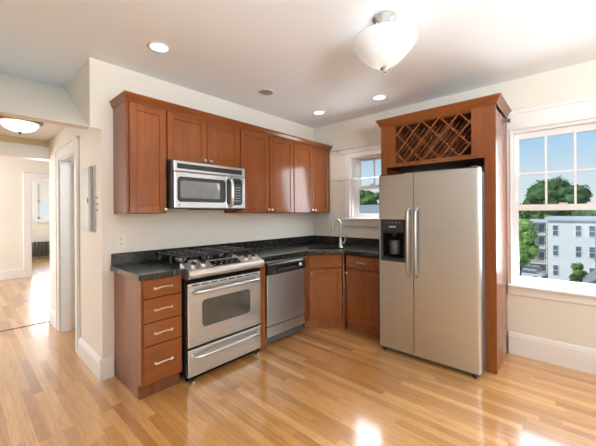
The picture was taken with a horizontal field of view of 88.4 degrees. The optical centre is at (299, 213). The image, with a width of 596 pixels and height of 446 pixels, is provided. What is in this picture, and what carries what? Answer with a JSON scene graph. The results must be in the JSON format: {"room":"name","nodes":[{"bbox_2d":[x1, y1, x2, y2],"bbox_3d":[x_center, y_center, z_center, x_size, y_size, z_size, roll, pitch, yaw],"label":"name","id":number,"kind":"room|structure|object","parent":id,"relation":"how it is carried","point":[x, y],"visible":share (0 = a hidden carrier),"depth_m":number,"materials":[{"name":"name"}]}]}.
{"room":"kitchen","nodes":[
{"label":"kitchen","id":0,"kind":"room"},
{"bbox_2d":[0,158,48,270],"bbox_3d":[-6.118,0.036,6.455,0.120,2.700,6.900,0,0,42],"label":"wall","id":1,"kind":"structure","parent":0,"point":[11,170],"depth_m":6.45,"materials":[{"name":"paint"}]},
{"bbox_2d":[0,268,23,280],"bbox_3d":[-7.137,1.292,5.200,0.025,0.200,3.660,0,0,42],"label":"baseboard","id":2,"kind":"structure","parent":1,"relation":"attached to","point":[15,273],"depth_m":6.41,"materials":[{"name":"white paint"}]},
{"bbox_2d":[0,157,48,161],"bbox_3d":[-6.084,-1.175,6.351,0.080,0.080,6.800,0,0,42],"label":"trim","id":3,"kind":"structure","parent":1,"relation":"attached to","point":[0,157],"depth_m":6.56,"materials":[{"name":"white paint"}]},
{"bbox_2d":[23,172,48,277],"bbox_3d":[-5.537,0.252,6.990,0.030,2.260,1.150,0,0,42],"label":"trim","id":4,"kind":"structure","parent":1,"relation":"attached to","point":[27,199],"depth_m":6.60,"materials":[{"name":"white paint"}]},
{"bbox_2d":[0,135,48,146],"bbox_3d":[-4.381,-0.855,2.705,0.120,0.260,3.637,0,0,42],"label":"wall opening","id":5,"kind":"structure","parent":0,"point":[5,138],"depth_m":3.74,"materials":[{"name":"beige paint"}]},
{"bbox_2d":[0,141,49,160],"bbox_3d":[-4.415,-0.754,2.662,0.165,0.160,3.527,0,0,42],"label":"trim","id":6,"kind":"structure","parent":5,"relation":"attached to","point":[7,149],"depth_m":3.73,"materials":[{"name":"white paint"}]},
{"bbox_2d":[0,123,66,140],"bbox_3d":[-3.752,-0.954,2.141,1.570,0.070,3.637,0,0,42],"label":"ceiling","id":7,"kind":"structure","parent":0,"point":[46,132],"depth_m":3.52,"materials":[{"name":"paint"}]},
{"bbox_2d":[0,115,43,133],"bbox_3d":[-2.689,-0.838,2.944,0.352,0.172,0.352,0,0,42],"label":"lamp","id":8,"kind":"object","parent":7,"relation":"attached to","point":[18,125],"visible":0.84,"depth_m":2.87,"materials":[{"name":"white glass"}]},
{"bbox_2d":[31,180,49,258],"bbox_3d":[-8.800,0.052,8.857,0.120,2.700,6.900,0,0,42],"label":"wall","id":9,"kind":"structure","parent":0,"point":[40,231],"depth_m":9.54,"materials":[{"name":"paint"}]},
{"bbox_2d":[33,180,49,222],"bbox_3d":[-7.868,-0.354,9.818,0.130,1.300,1.020,0,0,42],"label":"window","id":10,"kind":"structure","parent":9,"relation":"in","point":[40,188],"depth_m":9.55,"materials":[{"name":"white paint"}]},
{"bbox_2d":[38,184,48,199],"bbox_3d":[-7.881,-0.654,9.828,0.010,0.500,0.800,0,0,42],"label":"roller shade","id":11,"kind":"object","parent":10,"relation":"attached to","point":[43,189],"depth_m":9.63,"materials":[{"name":"white fabric"}]},
{"bbox_2d":[0,73,89,129],"bbox_3d":[-3.227,-0.956,1.532,1.085,0.558,3.430,0,0,42],"label":"wall header","id":12,"kind":"structure","parent":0,"point":[20,98],"depth_m":2.47,"materials":[{"name":"paint"}]},
{"bbox_2d":[49,123,96,352],"bbox_3d":[-2.426,0.219,3.314,1.969,2.290,0.130,0,0,42],"label":"wall","id":13,"kind":"structure","parent":0,"point":[88,326],"depth_m":2.87,"materials":[{"name":"paint"}]},
{"bbox_2d":[48,307,55,328],"bbox_3d":[-3.004,1.283,3.737,0.495,0.168,0.020,0,0,42],"label":"baseboard","id":14,"kind":"structure","parent":13,"relation":"attached to","point":[51,313],"depth_m":3.75,"materials":[{"name":"white paint"}]},
{"bbox_2d":[54,136,79,354],"bbox_3d":[-2.219,0.310,3.559,0.950,2.105,0.830,0,0,42],"label":"door","id":15,"kind":"structure","parent":13,"relation":"in","point":[67,217],"depth_m":3.52,"materials":[{"name":"white paint"}]},
{"bbox_2d":[81,165,94,231],"bbox_3d":[-1.900,-0.122,2.731,0.385,0.575,0.034,0,0,42],"label":"electrical panel","id":16,"kind":"object","parent":13,"relation":"attached to","point":[87,174],"visible":1,"depth_m":2.63,"materials":[{"name":"grey metal"}]},
{"bbox_2d":[78,337,113,380],"bbox_3d":[-1.839,1.276,2.748,0.700,0.168,0.100,0,0,42],"label":"baseboard","id":17,"kind":"structure","parent":13,"relation":"attached to","point":[103,369],"depth_m":2.56,"materials":[{"name":"white paint"}]},
{"bbox_2d":[64,57,313,374],"bbox_3d":[-1.005,0.053,3.864,0.895,2.603,3.000,0,0,42],"label":"wall","id":18,"kind":"structure","parent":0,"point":[91,89],"depth_m":2.77,"materials":[{"name":"paint"}]},
{"bbox_2d":[116,235,125,248],"bbox_3d":[-1.521,0.242,2.608,0.009,0.116,0.072,0,0,42],"label":"wall outlet","id":19,"kind":"object","parent":18,"relation":"attached to","point":[120,239],"visible":1,"depth_m":2.60,"materials":[{"name":"white plastic"}]},
{"bbox_2d":[113,100,167,213],"bbox_3d":[-1.338,-0.444,2.578,0.326,0.898,0.316,0,0,42],"label":"upper cabinet","id":20,"kind":"object","parent":18,"relation":"attached to","point":[139,130],"visible":0.98,"depth_m":2.48,"materials":[{"name":"brown wood"}]},
{"bbox_2d":[109,90,332,150],"bbox_3d":[-0.563,-0.905,3.431,0.346,0.058,2.680,0,0,42],"label":"crown molding","id":21,"kind":"structure","parent":20,"relation":"attached to","point":[125,95],"depth_m":2.83,"materials":[{"name":"brown wood"}]},
{"bbox_2d":[166,110,239,167],"bbox_3d":[-0.977,-0.674,2.983,0.326,0.442,0.764,0,0,42],"label":"upper cabinet","id":22,"kind":"object","parent":18,"relation":"attached to","point":[188,138],"visible":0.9,"depth_m":2.85,"materials":[{"name":"brown wood"}]},
{"bbox_2d":[166,160,244,209],"bbox_3d":[-0.925,-0.240,2.935,0.462,0.418,0.755,0,0,42],"label":"microwave","id":23,"kind":"object","parent":22,"relation":"attached to","point":[189,185],"visible":0.99,"depth_m":2.76,"materials":[{"name":"silver metal"}]},
{"bbox_2d":[111,235,313,265],"bbox_3d":[-0.681,0.382,3.534,0.020,0.098,2.654,0,0,42],"label":"backsplash","id":24,"kind":"structure","parent":18,"relation":"attached to","point":[149,255],"depth_m":3.14,"materials":[{"name":"stone"}]},
{"bbox_2d":[224,128,293,212],"bbox_3d":[-0.448,-0.449,3.573,0.326,0.898,0.812,0,0,42],"label":"upper cabinet","id":25,"kind":"object","parent":18,"relation":"attached to","point":[266,161],"visible":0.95,"depth_m":3.45,"materials":[{"name":"brown wood"}]},
{"bbox_2d":[258,228,261,237],"bbox_3d":[-0.490,0.247,3.760,0.009,0.116,0.072,0,0,42],"label":"wall outlet","id":26,"kind":"object","parent":18,"relation":"attached to","point":[260,229],"visible":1,"depth_m":3.76,"materials":[{"name":"white plastic"}]},
{"bbox_2d":[293,142,329,212],"bbox_3d":[0.075,-0.453,4.157,0.326,0.898,0.748,0,0,42],"label":"upper cabinet","id":27,"kind":"object","parent":18,"relation":"attached to","point":[311,165],"visible":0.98,"depth_m":4.03,"materials":[{"name":"brown wood"}]},
{"bbox_2d":[0,257,595,445],"bbox_3d":[-2.730,1.390,4.369,15.100,0.050,8.300,0,0,42],"label":"floor","id":28,"kind":"structure","parent":0,"point":[308,386],"depth_m":2.21,"materials":[{"name":"brown wood"}]},
{"bbox_2d":[0,319,48,331],"bbox_3d":[-4.355,1.371,2.606,0.090,0.008,3.507,0,0,42],"label":"threshold","id":29,"kind":"object","parent":28,"relation":"on","point":[47,320],"depth_m":3.71,"materials":[{"name":"brown wood"}]},
{"bbox_2d":[32,241,49,256],"bbox_3d":[-7.888,1.136,9.471,0.150,0.520,1.023,0,0,42],"label":"radiator","id":30,"kind":"object","parent":28,"relation":"on","point":[36,244],"visible":0.42,"depth_m":9.38,"materials":[{"name":"metal"}]},
{"bbox_2d":[114,272,181,399],"bbox_3d":[-1.227,0.917,2.477,0.614,0.878,0.303,0,0,42],"label":"base cabinet","id":31,"kind":"object","parent":28,"relation":"on","point":[147,313],"visible":0.98,"depth_m":2.30,"materials":[{"name":"brown wood"}]},
{"bbox_2d":[110,261,185,280],"bbox_3d":[-1.235,0.456,2.470,0.612,0.040,0.343,0,0,42],"label":"countertop","id":32,"kind":"structure","parent":31,"relation":"on","point":[141,271],"depth_m":2.37,"materials":[{"name":"stone"}]},
{"bbox_2d":[154,246,263,383],"bbox_3d":[-0.821,0.849,2.858,0.654,1.009,0.776,0,0,42],"label":"stove","id":33,"kind":"object","parent":28,"relation":"on","point":[221,292],"visible":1,"depth_m":2.64,"materials":[{"name":"silver metal"}]},
{"bbox_2d":[154,253,246,266],"bbox_3d":[-0.889,0.436,2.917,0.478,0.027,0.776,0,0,42],"label":"cooktop","id":34,"kind":"object","parent":33,"relation":"in","point":[175,261],"depth_m":2.78,"materials":[{"name":"black metal"}]},
{"bbox_2d":[258,261,265,350],"bbox_3d":[-0.584,0.914,3.219,0.578,0.877,0.074,0,0,42],"label":"filler panel","id":35,"kind":"object","parent":28,"relation":"on","point":[261,269],"visible":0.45,"depth_m":3.03,"materials":[{"name":"brown wood"}]},
{"bbox_2d":[265,255,305,344],"bbox_3d":[-0.339,0.917,3.449,0.619,0.868,0.575,0,0,42],"label":"dishwasher","id":36,"kind":"object","parent":28,"relation":"on","point":[284,277],"visible":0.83,"depth_m":3.23,"materials":[{"name":"grey metal"}]},
{"bbox_2d":[303,254,345,328],"bbox_3d":[0.254,0.908,3.906,0.897,0.878,0.884,0,0,42],"label":"base cabinet","id":37,"kind":"object","parent":28,"relation":"on","point":[325,276],"visible":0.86,"depth_m":3.54,"materials":[{"name":"brown wood"}]},
{"bbox_2d":[233,242,378,260],"bbox_3d":[0.197,0.448,3.515,1.353,0.040,1.553,0,0,42],"label":"countertop","id":38,"kind":"structure","parent":37,"relation":"on","point":[278,252],"depth_m":3.49,"materials":[{"name":"stone"}]},
{"bbox_2d":[331,219,345,247],"bbox_3d":[0.474,0.247,3.776,0.187,0.357,0.060,0,0,-17],"label":"faucet","id":39,"kind":"object","parent":38,"relation":"on","point":[341,243],"visible":1,"depth_m":3.77,"materials":[{"name":"silver metal"}]},
{"bbox_2d":[345,254,379,337],"bbox_3d":[0.857,0.905,3.567,0.438,0.878,0.600,0,0,42],"label":"base cabinet","id":40,"kind":"object","parent":28,"relation":"on","point":[362,273],"visible":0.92,"depth_m":3.37,"materials":[{"name":"brown wood"}]},
{"bbox_2d":[379,165,485,378],"bbox_3d":[1.315,0.480,2.962,0.881,1.721,0.792,0,0,42],"label":"refrigerator","id":41,"kind":"object","parent":28,"relation":"on","point":[432,224],"visible":0.99,"depth_m":2.65,"materials":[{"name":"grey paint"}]},
{"bbox_2d":[375,93,511,373],"bbox_3d":[1.411,0.183,3.074,1.116,2.315,0.589,0,0,42],"label":"refrigerator surround","id":42,"kind":"object","parent":28,"relation":"on","point":[472,132],"visible":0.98,"depth_m":2.77,"materials":[{"name":"brown wood"}]},
{"bbox_2d":[0,0,595,127],"bbox_3d":[-0.141,-1.303,0.794,6.450,0.100,6.450,0,0,42],"label":"ceiling","id":43,"kind":"structure","parent":0,"point":[301,51],"depth_m":2.28,"materials":[{"name":"paint"}]},
{"bbox_2d":[147,41,170,52],"bbox_3d":[-1.059,-1.244,2.305,0.168,0.006,0.168,0,0,42],"label":"recessed light","id":44,"kind":"object","parent":43,"relation":"in","point":[160,47],"visible":1,"depth_m":2.30,"materials":[{"name":"white paint"}]},
{"bbox_2d":[258,89,273,95],"bbox_3d":[-0.352,-1.247,3.171,0.168,0.008,0.168,0,0,42],"label":"ceiling speaker","id":45,"kind":"object","parent":43,"relation":"attached to","point":[266,92],"visible":1,"depth_m":3.17,"materials":[{"name":"grey plastic"}]},
{"bbox_2d":[260,90,271,94],"bbox_3d":[-0.352,-1.248,3.171,0.136,0.006,0.136,0,0,42],"label":"grille","id":46,"kind":"object","parent":45,"relation":"attached to","point":[262,92],"depth_m":3.17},
{"bbox_2d":[312,110,325,114],"bbox_3d":[0.237,-1.252,3.825,0.168,0.006,0.168,0,0,42],"label":"recessed light","id":47,"kind":"object","parent":43,"relation":"in","point":[317,112],"visible":1,"depth_m":3.82,"materials":[{"name":"white paint"}]},
{"bbox_2d":[371,94,386,100],"bbox_3d":[0.863,-1.256,3.339,0.168,0.006,0.168,0,0,42],"label":"recessed light","id":48,"kind":"object","parent":43,"relation":"in","point":[376,97],"visible":1,"depth_m":3.33,"materials":[{"name":"white paint"}]},
{"bbox_2d":[351,11,417,72],"bbox_3d":[0.541,-1.079,1.976,0.414,0.356,0.414,0,0,42],"label":"ceiling lamp","id":49,"kind":"object","parent":43,"relation":"attached to","point":[383,45],"visible":1,"depth_m":1.87,"materials":[{"name":"white glass"}]},
{"bbox_2d":[314,60,595,351],"bbox_3d":[2.251,0.034,2.841,5.630,2.603,0.180,0,0,42],"label":"wall","id":50,"kind":"structure","parent":0,"point":[566,322],"depth_m":2.90,"materials":[{"name":"paint"}]},
{"bbox_2d":[314,235,378,246],"bbox_3d":[0.708,0.374,4.087,1.353,0.098,0.020,0,0,42],"label":"backsplash","id":51,"kind":"structure","parent":50,"relation":"attached to","point":[323,239],"depth_m":4.10,"materials":[{"name":"stone"}]},
{"bbox_2d":[333,143,380,153],"bbox_3d":[0.817,-0.846,3.951,0.938,0.050,0.070,0,0,42],"label":"curtain rod","id":52,"kind":"object","parent":50,"relation":"attached to","point":[338,151],"visible":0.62,"depth_m":4.03,"materials":[{"name":"silver metal"}]},
{"bbox_2d":[343,147,380,225],"bbox_3d":[0.940,-0.327,3.970,0.805,0.989,0.205,0,0,42],"label":"window","id":53,"kind":"structure","parent":50,"relation":"in","point":[353,159],"depth_m":4.10,"materials":[{"name":"white paint"}]},
{"bbox_2d":[333,177,374,182],"bbox_3d":[0.820,-0.436,3.951,0.938,0.050,0.070,0,0,42],"label":"curtain rod","id":54,"kind":"object","parent":53,"relation":"attached to","point":[368,177],"visible":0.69,"depth_m":4.06,"materials":[{"name":"silver metal"}]},
{"bbox_2d":[506,96,595,305],"bbox_3d":[2.370,-0.096,2.683,0.920,1.731,0.215,0,0,42],"label":"window","id":55,"kind":"structure","parent":50,"relation":"in","point":[579,115],"depth_m":2.79,"materials":[{"name":"white paint"}]},
{"bbox_2d":[509,331,595,374],"bbox_3d":[3.144,1.228,1.913,3.070,0.205,0.022,0,0,42],"label":"baseboard","id":56,"kind":"structure","parent":50,"relation":"attached to","point":[580,358],"depth_m":2.71,"materials":[{"name":"white paint"}]},
{"label":"outside","id":57,"kind":"structure","parent":0,"visible":0},
{"bbox_3d":[114.295,10.713,184.402,370.000,0.500,380.000,0,0,42],"label":"ground","id":58,"kind":"structure","parent":57,"visible":0},
{"bbox_2d":[360,190,365,204],"bbox_3d":[16.089,2.208,80.541,5.460,17.690,5.851,0,0,42],"label":"tree","id":59,"kind":"object","parent":58,"relation":"on","point":[362,192],"visible":0.17,"depth_m":79.03,"materials":[{"name":"green plant"}]},
{"bbox_2d":[360,205,378,213],"bbox_3d":[10.977,4.833,54.060,18.800,12.500,9.000,0,0,42],"label":"house","id":60,"kind":"structure","parent":58,"relation":"on","point":[364,209],"depth_m":51.13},
{"bbox_2d":[361,190,378,204],"bbox_3d":[15.469,2.977,65.769,4.976,16.158,5.674,0,0,42],"label":"tree","id":61,"kind":"object","parent":58,"relation":"on","point":[370,198],"visible":0.36,"depth_m":64.65,"materials":[{"name":"green plant"}]},
{"bbox_2d":[519,218,539,275],"bbox_3d":[22.869,5.747,31.753,3.153,10.558,3.539,0,0,42],"label":"tree","id":62,"kind":"object","parent":58,"relation":"on","point":[528,249],"visible":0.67,"depth_m":30.46,"materials":[{"name":"green plant"}]},
{"bbox_2d":[519,210,544,218],"bbox_3d":[70.351,3.967,93.850,7.930,13.519,7.990,0,0,42],"label":"tree","id":63,"kind":"object","parent":58,"relation":"on","point":[526,214],"visible":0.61,"depth_m":91.70,"materials":[{"name":"green plant"}]},
{"bbox_2d":[521,268,543,277],"bbox_3d":[37.907,10.157,51.456,1.800,1.530,4.450,0,0,-44],"label":"car","id":64,"kind":"object","parent":58,"relation":"on","point":[526,272],"visible":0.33,"depth_m":50.39,"materials":[{"name":"paint"}]},
{"bbox_2d":[519,219,547,273],"bbox_3d":[45.974,6.073,60.718,5.650,9.600,11.800,0,0,42],"label":"building","id":65,"kind":"structure","parent":58,"relation":"on","point":[541,227],"depth_m":56.10,"materials":[{"name":"beige"}]},
{"bbox_2d":[522,264,545,276],"bbox_3d":[39.922,9.995,53.409,1.800,1.830,4.450,0,0,-44],"label":"car","id":66,"kind":"object","parent":58,"relation":"on","point":[537,267],"visible":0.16,"depth_m":52.35,"materials":[{"name":"paint"}]},
{"bbox_2d":[522,176,593,215],"bbox_3d":[61.271,0.856,73.529,13.320,19.851,12.761,0,0,42],"label":"tree","id":67,"kind":"object","parent":58,"relation":"on","point":[558,190],"visible":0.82,"depth_m":70.45,"materials":[{"name":"green plant"}]},
{"bbox_2d":[542,210,595,218],"bbox_3d":[70.518,5.349,110.751,154.148,17.107,50.634,0,0,42],"label":"treeline","id":68,"kind":"object","parent":58,"relation":"on","point":[594,211],"visible":0.02,"depth_m":107.93,"materials":[{"name":"green plant"}]},
{"bbox_2d":[545,216,595,280],"bbox_3d":[49.152,5.704,47.368,16.800,10.300,15.650,0,0,42],"label":"apartment building","id":69,"kind":"structure","parent":58,"relation":"on","point":[571,239],"depth_m":45.59,"materials":[{"name":"white paint"}]},
{"bbox_2d":[558,210,594,215],"bbox_3d":[76.561,4.078,85.436,8.173,13.224,8.212,0,0,42],"label":"tree","id":70,"kind":"object","parent":58,"relation":"on","point":[578,212],"visible":0.34,"depth_m":82.48,"materials":[{"name":"green plant"}]},
{"bbox_2d":[569,262,587,282],"bbox_3d":[33.056,8.390,36.343,2.100,5.121,1.932,0,0,-1],"label":"tree","id":71,"kind":"object","parent":58,"relation":"on","point":[577,276],"visible":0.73,"depth_m":36.02,"materials":[{"name":"green plant"}]},
{"bbox_2d":[582,269,595,283],"bbox_3d":[28.960,7.975,28.849,3.500,6.000,4.600,0,0,42],"label":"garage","id":72,"kind":"structure","parent":58,"relation":"on","point":[590,278],"depth_m":29.34,"materials":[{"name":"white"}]},
{"bbox_2d":[590,228,595,268],"bbox_3d":[34.485,6.342,35.705,1.000,9.200,0.300,0,0,42],"label":"utility pole","id":73,"kind":"object","parent":58,"relation":"on","point":[595,228],"visible":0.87,"depth_m":35.71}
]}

